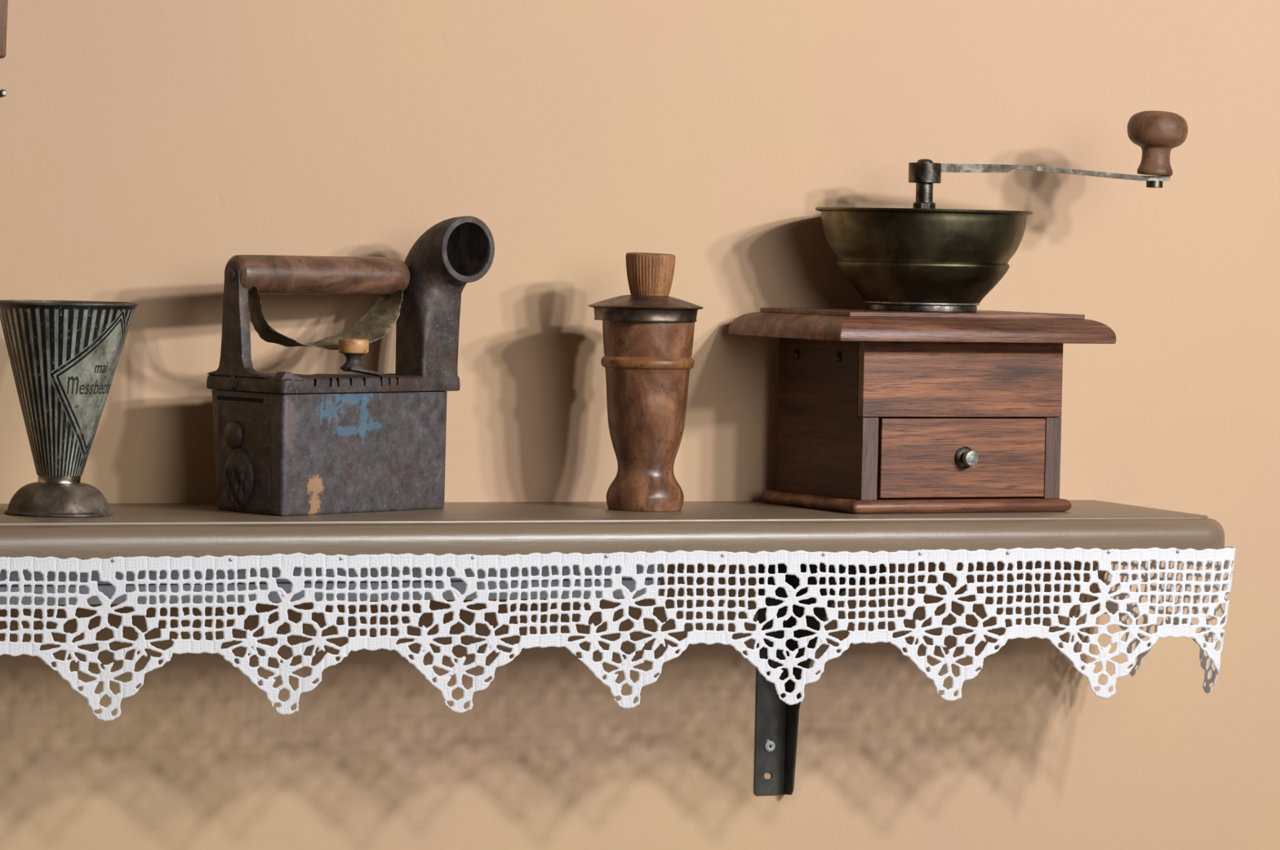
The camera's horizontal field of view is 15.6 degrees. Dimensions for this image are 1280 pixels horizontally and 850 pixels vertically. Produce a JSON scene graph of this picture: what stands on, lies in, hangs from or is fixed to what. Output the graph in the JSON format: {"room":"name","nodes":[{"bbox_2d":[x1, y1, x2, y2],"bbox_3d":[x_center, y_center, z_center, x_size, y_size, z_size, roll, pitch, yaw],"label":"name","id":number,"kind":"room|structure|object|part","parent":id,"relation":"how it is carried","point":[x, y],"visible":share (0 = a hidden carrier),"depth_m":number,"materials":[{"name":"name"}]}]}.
{"room":"kitchen","nodes":[
{"label":"kitchen","id":0,"kind":"room"},
{"bbox_2d":[0,0,1279,849],"bbox_3d":[-0.110,0.110,3.845,6.400,2.800,0.120,0,2,-23],"label":"wall","id":1,"kind":"structure","parent":0,"point":[146,146],"depth_m":3.82,"materials":[{"name":"paint"}]},
{"bbox_2d":[0,89,6,97],"bbox_3d":[-0.491,-0.256,3.597,0.006,0.006,0.008,0,2,-23],"label":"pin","id":2,"kind":"object","parent":1,"relation":"attached to","point":[2,92],"visible":1,"depth_m":3.60,"materials":[{"name":"white metal"}]},
{"bbox_2d":[0,0,8,58],"bbox_3d":[-0.623,-0.436,3.530,0.308,0.307,0.014,0,2,-23],"label":"picture frame","id":3,"kind":"object","parent":1,"relation":"attached to","point":[3,3],"visible":1,"depth_m":3.58,"materials":[{"name":"brown wood"}]},
{"bbox_2d":[0,499,1224,559],"bbox_3d":[-0.172,0.083,3.624,1.344,0.031,0.236,0,2,-23],"label":"wall shelf","id":4,"kind":"object","parent":1,"relation":"attached to","point":[175,530],"visible":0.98,"depth_m":3.58,"materials":[{"name":"beige paint"}]},
{"bbox_2d":[0,568,18,591],"bbox_3d":[-0.443,0.126,3.249,0.059,0.036,0.198,0,2,-23],"label":"light","id":5,"kind":"object","parent":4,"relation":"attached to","point":[13,575],"depth_m":3.45,"materials":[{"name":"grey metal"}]},
{"bbox_2d":[0,569,115,604],"bbox_3d":[-0.405,0.129,3.199,0.144,0.036,0.300,0,2,-23],"label":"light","id":6,"kind":"object","parent":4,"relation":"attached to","point":[107,588],"depth_m":3.47,"materials":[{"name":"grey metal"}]},
{"bbox_2d":[0,299,137,517],"bbox_3d":[-0.431,-0.013,3.495,0.107,0.160,0.107,0,3,-28],"label":"measuring cup","id":7,"kind":"object","parent":4,"relation":"on","point":[64,355],"visible":1,"depth_m":3.47,"materials":[{"name":"metal"}]},
{"bbox_2d":[111,567,292,604],"bbox_3d":[-0.307,0.129,3.242,0.213,0.036,0.302,0,2,-23],"label":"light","id":8,"kind":"object","parent":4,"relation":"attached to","point":[286,584],"depth_m":3.51,"materials":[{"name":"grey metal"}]},
{"bbox_2d":[206,216,494,515],"bbox_3d":[-0.219,-0.049,3.623,0.222,0.230,0.108,-1,3,-38],"label":"iron","id":9,"kind":"object","parent":4,"relation":"on","point":[286,443],"visible":1,"depth_m":3.59,"materials":[{"name":"grey metal"}]},
{"bbox_3d":[-0.313,0.007,3.569,0.007,0.022,0.022,-1,3,-38],"label":"latch knob","id":10,"kind":"part","parent":9,"relation":"part of","materials":[{"name":"metal"}]},
{"bbox_3d":[-0.304,-0.081,3.564,0.009,0.088,0.085,-1,3,-38],"label":"handle post","id":11,"kind":"part","parent":9,"relation":"part of","materials":[{"name":"metal"}]},
{"bbox_3d":[-0.302,0.024,3.563,0.002,0.081,0.072,-1,3,-38],"label":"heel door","id":12,"kind":"part","parent":9,"relation":"part of","materials":[{"name":"metal"}]},
{"bbox_3d":[-0.249,-0.116,3.618,0.162,0.030,0.030,-1,3,-38],"label":"wooden handle","id":13,"kind":"part","parent":9,"relation":"part of","materials":[{"name":"brown wood"}]},
{"bbox_3d":[-0.226,-0.033,3.618,0.198,0.012,0.108,-1,3,-38],"label":"lid","id":14,"kind":"part","parent":9,"relation":"part of","materials":[{"name":"metal"}]},
{"bbox_3d":[-0.213,-0.041,3.604,0.035,0.008,0.019,-1,3,-38],"label":"latch plate","id":15,"kind":"part","parent":9,"relation":"part of","materials":[{"name":"metal"}]},
{"bbox_2d":[304,566,443,601],"bbox_3d":[-0.192,0.130,3.289,0.177,0.036,0.298,0,2,-23],"label":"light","id":16,"kind":"object","parent":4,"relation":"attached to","point":[415,571],"depth_m":3.57,"materials":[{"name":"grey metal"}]},
{"bbox_2d":[0,579,648,604],"bbox_3d":[-0.354,0.126,3.527,0.765,0.016,0.044,0,2,-23],"label":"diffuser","id":17,"kind":"object","parent":16,"relation":"attached to","point":[106,588],"depth_m":3.55,"materials":[{"name":"white fabric"}]},
{"bbox_2d":[446,567,466,594],"bbox_3d":[-0.132,0.129,3.333,0.080,0.036,0.237,0,2,-23],"label":"light","id":18,"kind":"object","parent":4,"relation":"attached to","point":[459,584],"depth_m":3.59,"materials":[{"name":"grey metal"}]},
{"bbox_2d":[464,564,590,599],"bbox_3d":[-0.074,0.130,3.338,0.184,0.036,0.298,0,2,-23],"label":"light","id":19,"kind":"object","parent":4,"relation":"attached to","point":[514,571],"depth_m":3.62,"materials":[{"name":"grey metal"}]},
{"bbox_2d":[584,565,621,587],"bbox_3d":[-0.026,0.128,3.401,0.104,0.036,0.198,0,2,-23],"label":"light","id":20,"kind":"object","parent":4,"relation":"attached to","point":[607,571],"depth_m":3.64,"materials":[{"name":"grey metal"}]},
{"bbox_2d":[0,546,1235,720],"bbox_3d":[-0.164,0.151,3.628,1.332,0.122,0.239,0,2,-23],"label":"edging","id":21,"kind":"object","parent":4,"relation":"attached to","point":[1179,624],"visible":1,"depth_m":3.57,"materials":[{"name":"white fabric"}]},
{"bbox_2d":[588,252,702,511],"bbox_3d":[0.003,-0.035,3.704,0.092,0.204,0.092,0,3,-30],"label":"pepper mill","id":22,"kind":"object","parent":4,"relation":"on","point":[647,361],"visible":1,"depth_m":3.68,"materials":[{"name":"brown wood"}]},
{"bbox_3d":[0.005,-0.093,3.702,0.092,0.020,0.092,0,2,-23],"label":"metal lid","id":23,"kind":"part","parent":22,"relation":"part of","materials":[{"name":"brown metal"}]},
{"bbox_3d":[0.008,-0.120,3.702,0.040,0.034,0.040,0,2,-23],"label":"fluted knob","id":24,"kind":"part","parent":22,"relation":"part of","materials":[{"name":"brown wood"}]},
{"bbox_2d":[632,564,662,597],"bbox_3d":[0.005,0.130,3.375,0.147,0.036,0.297,0,2,-23],"label":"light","id":25,"kind":"object","parent":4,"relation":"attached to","point":[648,581],"depth_m":3.65,"materials":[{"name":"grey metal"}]},
{"bbox_2d":[728,111,1187,513],"bbox_3d":[0.266,-0.097,3.826,0.338,0.329,0.186,0,3,-27],"label":"mill","id":26,"kind":"object","parent":4,"relation":"on","point":[919,399],"visible":1,"depth_m":3.75,"materials":[{"name":"brown wood"}]},
{"bbox_3d":[0.152,-0.007,3.780,0.015,0.127,0.139,0,3,-27],"label":"panel","id":27,"kind":"part","parent":26,"relation":"part of","materials":[{"name":"brown wood"}]},
{"bbox_3d":[0.226,0.062,3.820,0.205,0.010,0.157,0,3,-27],"label":"board","id":28,"kind":"part","parent":26,"relation":"part of","materials":[{"name":"brown wood"}]},
{"bbox_3d":[0.199,-0.010,3.878,0.157,0.127,0.008,0,3,-27],"label":"panel","id":29,"kind":"part","parent":26,"relation":"part of","materials":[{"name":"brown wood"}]},
{"bbox_3d":[0.230,-0.091,3.808,0.221,0.004,0.148,0,3,-27],"label":"plate","id":30,"kind":"part","parent":26,"relation":"part of","materials":[{"name":"brown wood"}]},
{"bbox_2d":[815,207,1032,303],"bbox_3d":[0.231,-0.138,3.803,0.177,0.076,0.177,0,3,-27],"label":"brass bowl","id":31,"kind":"object","parent":26,"relation":"on","point":[914,255],"depth_m":3.74,"materials":[{"name":"gold metal"}]},
{"bbox_3d":[0.259,-0.037,3.760,0.187,0.061,0.009,0,3,-27],"label":"rail","id":32,"kind":"part","parent":26,"relation":"part of","materials":[{"name":"brown wood"}]},
{"bbox_3d":[0.232,0.024,3.816,0.154,0.064,0.128,0,3,-27],"label":"drawer","id":33,"kind":"part","parent":26,"relation":"part of","materials":[{"name":"brown wood"}]},
{"bbox_3d":[0.264,0.027,3.754,0.018,0.018,0.013,0,3,-27],"label":"drawer knob","id":34,"kind":"part","parent":26,"relation":"part of","materials":[{"name":"metal"}]},
{"bbox_3d":[0.305,-0.007,3.860,0.015,0.127,0.139,0,3,-27],"label":"panel","id":35,"kind":"part","parent":26,"relation":"part of","materials":[{"name":"brown wood"}]},
{"bbox_3d":[0.425,-0.232,3.831,0.050,0.053,0.050,0,3,-27],"label":"wooden knob","id":36,"kind":"part","parent":26,"relation":"part of","materials":[{"name":"brown wood"}]},
{"bbox_2d":[754,562,891,795],"bbox_3d":[0.147,0.205,3.789,0.029,0.213,0.192,0,2,-23],"label":"shelf bracket","id":37,"kind":"object","parent":1,"relation":"attached to","point":[776,720],"visible":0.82,"depth_m":3.87,"materials":[{"name":"black metal"}]},
{"bbox_3d":[0.110,0.201,3.876,0.028,0.213,0.002,0,2,-23],"label":"wall plate","id":38,"kind":"part","parent":37,"relation":"part of","materials":[{"name":"black metal"}]}
]}

